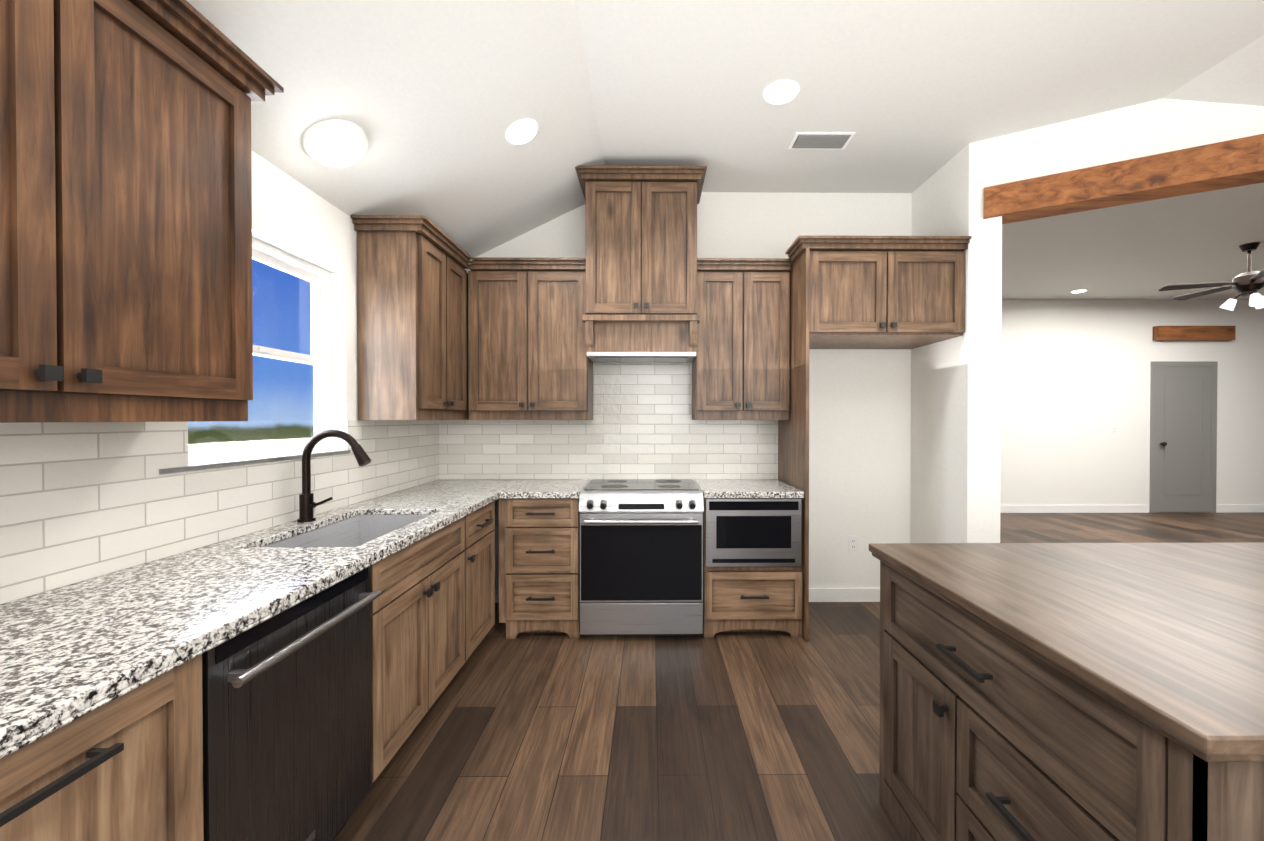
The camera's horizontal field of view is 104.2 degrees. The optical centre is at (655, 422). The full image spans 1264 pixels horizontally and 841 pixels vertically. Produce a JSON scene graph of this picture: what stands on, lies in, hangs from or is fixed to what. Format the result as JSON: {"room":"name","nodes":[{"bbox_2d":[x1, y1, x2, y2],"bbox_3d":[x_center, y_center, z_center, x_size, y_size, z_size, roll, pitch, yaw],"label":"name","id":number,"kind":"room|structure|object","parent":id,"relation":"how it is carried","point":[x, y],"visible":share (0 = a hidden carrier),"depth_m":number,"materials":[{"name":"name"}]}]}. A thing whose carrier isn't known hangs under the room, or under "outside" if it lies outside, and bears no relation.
{"room":"kitchen","nodes":[
{"label":"kitchen","id":0,"kind":"room"},
{"bbox_2d":[6,150,431,602],"bbox_3d":[-1.650,0.148,0.509,0.140,2.420,6.490,0,0,-1],"label":"wall","id":1,"kind":"structure","parent":0,"point":[293,217],"depth_m":2.40,"materials":[{"name":"paint"}]},
{"bbox_2d":[0,0,283,422],"bbox_3d":[-1.384,-0.536,1.024,0.386,1.070,1.115,0,0,-1],"label":"upper cabinet","id":2,"kind":"object","parent":1,"relation":"attached to","point":[125,220],"visible":1,"depth_m":1.16,"materials":[{"name":"brown wood"}]},
{"bbox_2d":[0,420,438,603],"bbox_3d":[-1.585,0.214,1.520,0.006,0.438,4.230,0,0,-1],"label":"backsplash","id":3,"kind":"structure","parent":1,"relation":"attached to","point":[81,501],"depth_m":1.51,"materials":[{"name":"tile"}]},
{"bbox_2d":[159,237,350,473],"bbox_3d":[-1.658,-0.305,2.055,0.150,0.928,0.990,0,0,-1],"label":"window","id":4,"kind":"structure","parent":1,"relation":"in","point":[209,455],"depth_m":2.26,"materials":[{"name":"clear glass"}]},
{"bbox_2d":[350,215,471,419],"bbox_3d":[-1.403,-0.554,3.093,0.386,1.070,1.055,0,0,-1],"label":"upper cabinet","id":5,"kind":"object","parent":1,"relation":"attached to","point":[412,317],"visible":0.98,"depth_m":2.62,"materials":[{"name":"brown wood"}]},
{"bbox_2d":[465,192,911,601],"bbox_3d":[0.205,-0.189,3.709,3.630,3.040,0.120,0,0,-1],"label":"wall","id":6,"kind":"structure","parent":0,"point":[860,443],"depth_m":3.66,"materials":[{"name":"paint"}]},
{"bbox_2d":[468,257,592,419],"bbox_3d":[-0.863,-0.556,3.435,0.802,1.070,0.386,0,0,-1],"label":"upper cabinet","id":7,"kind":"object","parent":6,"relation":"attached to","point":[528,359],"visible":0.88,"depth_m":3.31,"materials":[{"name":"brown wood"}]},
{"bbox_2d":[439,362,777,478],"bbox_3d":[-0.349,0.132,3.643,2.506,1.200,0.006,0,0,-1],"label":"backsplash","id":8,"kind":"structure","parent":6,"relation":"attached to","point":[642,425],"depth_m":3.64,"materials":[{"name":"tile"}]},
{"bbox_2d":[575,165,706,362],"bbox_3d":[-0.097,-1.034,3.374,0.834,1.195,0.515,0,0,-1],"label":"upper cabinet","id":9,"kind":"object","parent":6,"relation":"attached to","point":[641,258],"visible":0.98,"depth_m":3.18,"materials":[{"name":"brown wood"}]},
{"bbox_2d":[692,258,791,419],"bbox_3d":[0.586,-0.557,3.449,0.637,1.070,0.386,0,0,-1],"label":"upper cabinet","id":10,"kind":"object","parent":6,"relation":"attached to","point":[740,366],"visible":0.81,"depth_m":3.32,"materials":[{"name":"brown wood"}]},
{"bbox_2d":[809,588,879,601],"bbox_3d":[1.415,1.282,3.666,0.969,0.100,0.014,0,0,-1],"label":"baseboard","id":11,"kind":"structure","parent":6,"relation":"attached to","point":[844,594],"depth_m":3.66,"materials":[{"name":"white wood"}]},
{"bbox_2d":[848,536,857,551],"bbox_3d":[1.471,0.902,3.666,0.072,0.116,0.008,0,0,-1],"label":"outlet","id":12,"kind":"object","parent":6,"relation":"attached to","point":[852,543],"visible":1,"depth_m":3.66,"materials":[{"name":"white plastic"}]},
{"bbox_2d":[786,235,971,348],"bbox_3d":[1.378,-0.838,3.304,1.044,0.585,0.685,0,0,-1],"label":"upper cabinet","id":13,"kind":"object","parent":6,"relation":"attached to","point":[887,292],"visible":0.94,"depth_m":3.03,"materials":[{"name":"brown wood"}]},
{"bbox_2d":[186,0,1263,256],"bbox_3d":[0.860,-1.372,0.460,4.878,0.620,6.370,0,0,-1],"label":"ceiling","id":14,"kind":"structure","parent":0,"point":[434,100],"depth_m":2.30,"materials":[{"name":"paint"}]},
{"bbox_2d":[302,119,367,167],"bbox_3d":[-1.351,-1.173,2.076,0.228,0.146,0.246,0,0,-1],"label":"dome light","id":15,"kind":"object","parent":14,"relation":"attached to","point":[338,143],"visible":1,"depth_m":2.02,"materials":[{"name":"white glass"}]},
{"bbox_2d":[505,118,537,144],"bbox_3d":[-0.699,-1.514,2.559,0.167,0.089,0.186,0,0,-1],"label":"recessed light","id":16,"kind":"object","parent":14,"relation":"in","point":[522,131],"visible":0.94,"depth_m":2.54,"materials":[{"name":"white plastic"}]},
{"bbox_2d":[763,79,799,104],"bbox_3d":[0.641,-1.691,2.521,0.186,0.013,0.186,0,0,-1],"label":"recessed light","id":17,"kind":"object","parent":14,"relation":"in","point":[779,92],"visible":1,"depth_m":2.51,"materials":[{"name":"white plastic"}]},
{"bbox_2d":[788,132,855,148],"bbox_3d":[0.992,-1.696,2.959,0.350,0.012,0.170,0,0,-1],"label":"ceiling vent","id":18,"kind":"object","parent":14,"relation":"in","point":[821,140],"visible":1,"depth_m":2.94,"materials":[{"name":"white metal"}]},
{"bbox_2d":[333,512,1263,840],"bbox_3d":[4.552,1.392,2.434,12.900,0.100,10.200,0,0,-1],"label":"floor","id":19,"kind":"structure","parent":0,"point":[719,736],"depth_m":2.12,"materials":[{"name":"brown wood"}]},
{"bbox_2d":[0,654,202,840],"bbox_3d":[-1.244,0.914,0.757,0.661,0.884,0.565,0,0,-1],"label":"base cabinet","id":20,"kind":"object","parent":19,"relation":"on","point":[127,766],"visible":0.73,"depth_m":0.88,"materials":[{"name":"brown wood"}]},
{"bbox_2d":[202,566,380,840],"bbox_3d":[-1.233,0.911,1.352,0.650,0.880,0.613,0,0,-1],"label":"dishwasher","id":21,"kind":"object","parent":19,"relation":"on","point":[286,705],"visible":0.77,"depth_m":1.29,"materials":[{"name":"black metal"}]},
{"bbox_2d":[371,516,464,783],"bbox_3d":[-1.261,0.903,2.079,0.651,0.884,0.830,0,0,-1],"label":"base cabinet","id":22,"kind":"object","parent":19,"relation":"on","point":[417,633],"visible":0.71,"depth_m":1.97,"materials":[{"name":"brown wood"}]},
{"bbox_2d":[463,501,494,661],"bbox_3d":[-1.262,0.897,2.762,0.661,0.884,0.525,0,0,-1],"label":"base cabinet","id":23,"kind":"object","parent":19,"relation":"on","point":[479,550],"visible":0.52,"depth_m":2.73,"materials":[{"name":"brown wood"}]},
{"bbox_2d":[499,497,580,638],"bbox_3d":[-0.726,0.893,3.311,0.496,0.884,0.661,0,0,-1],"label":"drawers","id":24,"kind":"object","parent":19,"relation":"on","point":[539,565],"visible":0.92,"depth_m":3.03,"materials":[{"name":"brown wood"}]},
{"bbox_2d":[500,479,590,498],"bbox_3d":[-0.716,0.439,3.321,0.483,0.038,0.647,0,0,-1],"label":"countertop","id":25,"kind":"structure","parent":24,"relation":"on","point":[549,488],"depth_m":3.12,"materials":[{"name":"stone"}]},
{"bbox_2d":[579,479,703,635],"bbox_3d":[-0.092,0.874,3.279,0.760,0.922,0.692,0,0,-1],"label":"range","id":26,"kind":"object","parent":19,"relation":"on","point":[641,557],"visible":1,"depth_m":3.00,"materials":[{"name":"silver metal"}]},
{"bbox_2d":[703,496,801,637],"bbox_3d":[0.600,0.892,3.324,0.612,0.884,0.661,0,0,-1],"label":"base cabinet","id":27,"kind":"object","parent":19,"relation":"on","point":[752,564],"visible":0.85,"depth_m":3.03,"materials":[{"name":"brown wood"}]},
{"bbox_2d":[695,479,803,497],"bbox_3d":[0.599,0.439,3.334,0.618,0.038,0.647,0,0,-1],"label":"countertop","id":28,"kind":"structure","parent":27,"relation":"on","point":[743,488],"depth_m":3.12,"materials":[{"name":"stone"}]},
{"bbox_2d":[778,248,809,641],"bbox_3d":[0.920,0.135,3.323,0.020,2.399,0.655,0,0,-1],"label":"panel","id":29,"kind":"object","parent":19,"relation":"on","point":[793,450],"visible":0.64,"depth_m":3.10,"materials":[{"name":"brown wood"}]},
{"bbox_2d":[879,561,1263,840],"bbox_3d":[1.610,0.916,1.239,1.707,0.872,1.025,0,0,-1],"label":"kitchen island","id":30,"kind":"object","parent":19,"relation":"on","point":[987,733],"visible":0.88,"depth_m":1.11,"materials":[{"name":"brown wood"}]},
{"bbox_2d":[869,542,1263,761],"bbox_3d":[1.766,0.458,1.239,1.995,0.042,1.080,0,0,-1],"label":"island countertop","id":31,"kind":"structure","parent":30,"relation":"on","point":[1166,640],"depth_m":1.12,"materials":[{"name":"brown wood"}]},
{"bbox_2d":[910,144,968,542],"bbox_3d":[1.947,-0.225,5.101,0.120,3.090,4.190,0,0,-1],"label":"wall","id":32,"kind":"structure","parent":0,"point":[939,414],"depth_m":3.28,"materials":[{"name":"paint"}]},
{"bbox_2d":[967,98,1263,542],"bbox_3d":[2.624,-0.180,2.669,1.580,3.040,0.120,0,1,29],"label":"wall","id":33,"kind":"structure","parent":0,"point":[1157,126],"depth_m":2.92,"materials":[{"name":"paint"}]},
{"bbox_2d":[984,134,1263,223],"bbox_3d":[2.656,-1.312,2.639,1.505,0.175,0.185,0,1,29],"label":"beam","id":34,"kind":"structure","parent":33,"relation":"attached to","point":[1220,165],"depth_m":2.62,"materials":[{"name":"brown wood"}]},
{"bbox_2d":[1000,299,1263,504],"bbox_3d":[6.412,-0.243,7.198,9.090,3.090,0.120,0,0,-1],"label":"wall","id":35,"kind":"structure","parent":0,"point":[1075,381],"depth_m":7.14,"materials":[{"name":"paint"}]},
{"bbox_2d":[1000,505,1148,512],"bbox_3d":[4.573,1.248,7.122,5.169,0.110,0.019,0,0,-1],"label":"baseboard","id":36,"kind":"structure","parent":35,"relation":"attached to","point":[1003,508],"depth_m":7.13,"materials":[{"name":"white wood"}]},
{"bbox_2d":[1149,361,1217,512],"bbox_3d":[7.663,0.205,7.115,0.960,2.195,0.075,0,0,-1],"label":"room door","id":37,"kind":"structure","parent":35,"relation":"in","point":[1183,433],"depth_m":7.14,"materials":[{"name":"grey"}]},
{"bbox_2d":[1152,326,1234,340],"bbox_3d":[7.763,-1.297,7.096,1.110,0.200,0.089,0,0,-1],"label":"header beam","id":38,"kind":"structure","parent":35,"relation":"attached to","point":[1193,333],"depth_m":7.05,"materials":[{"name":"brown wood"}]},
{"bbox_2d":[1216,505,1263,512],"bbox_3d":[9.558,1.247,7.173,2.800,0.110,0.013,0,0,-1],"label":"baseboard","id":39,"kind":"structure","parent":35,"relation":"attached to","point":[1219,508],"depth_m":7.16,"materials":[{"name":"white wood"}]},
{"bbox_2d":[1002,182,1263,299],"bbox_3d":[6.509,-1.746,2.226,8.990,0.001,9.800,0,0,-1],"label":"ceiling","id":40,"kind":"structure","parent":0,"point":[1146,250],"depth_m":4.98,"materials":[{"name":"paint"}]},
{"bbox_2d":[1070,289,1087,292],"bbox_3d":[5.693,-1.776,6.618,0.186,0.013,0.186,0,0,-1],"label":"recessed light","id":41,"kind":"object","parent":40,"relation":"in","point":[1078,290],"visible":1,"depth_m":6.61,"materials":[{"name":"white plastic"}]},
{"bbox_2d":[1158,242,1263,310],"bbox_3d":[5.881,-1.450,4.924,1.337,0.636,1.278,0,0,-1],"label":"ceiling fan","id":42,"kind":"object","parent":40,"relation":"hanging from","point":[1249,282],"visible":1,"depth_m":4.88,"materials":[{"name":"black metal"}]},
{"label":"outside","id":43,"kind":"structure","parent":0,"visible":0},
{"bbox_2d":[188,259,313,443],"bbox_3d":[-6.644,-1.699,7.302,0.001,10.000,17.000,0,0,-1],"label":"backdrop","id":44,"kind":"structure","parent":43,"point":[277,319],"depth_m":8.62,"materials":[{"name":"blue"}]},
{"bbox_3d":[-1.236,0.921,-0.053,0.661,0.884,1.045,0,0,-1],"label":"base cabinet","id":45,"kind":"object","parent":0,"visible":0},
{"bbox_2d":[0,479,525,758],"bbox_3d":[-1.265,0.454,1.525,0.647,0.038,4.229,0,0,-1],"label":"countertop","id":46,"kind":"structure","parent":45,"relation":"on","point":[71,652],"depth_m":1.18,"materials":[{"name":"stone"}]},
{"bbox_2d":[297,430,370,522],"bbox_3d":[-1.408,0.229,2.152,0.313,0.400,0.068,0,0,-1],"label":"kitchen faucet","id":47,"kind":"object","parent":46,"relation":"on","point":[307,504],"visible":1,"depth_m":2.14,"materials":[{"name":"black metal"}]},
{"bbox_2d":[263,515,428,546],"bbox_3d":[-1.260,0.622,2.077,0.450,0.325,0.760,0,0,-1],"label":"sink basin","id":48,"kind":"object","parent":46,"relation":"in","point":[356,531],"visible":0.06,"depth_m":2.37,"materials":[{"name":"silver metal"}]}
]}

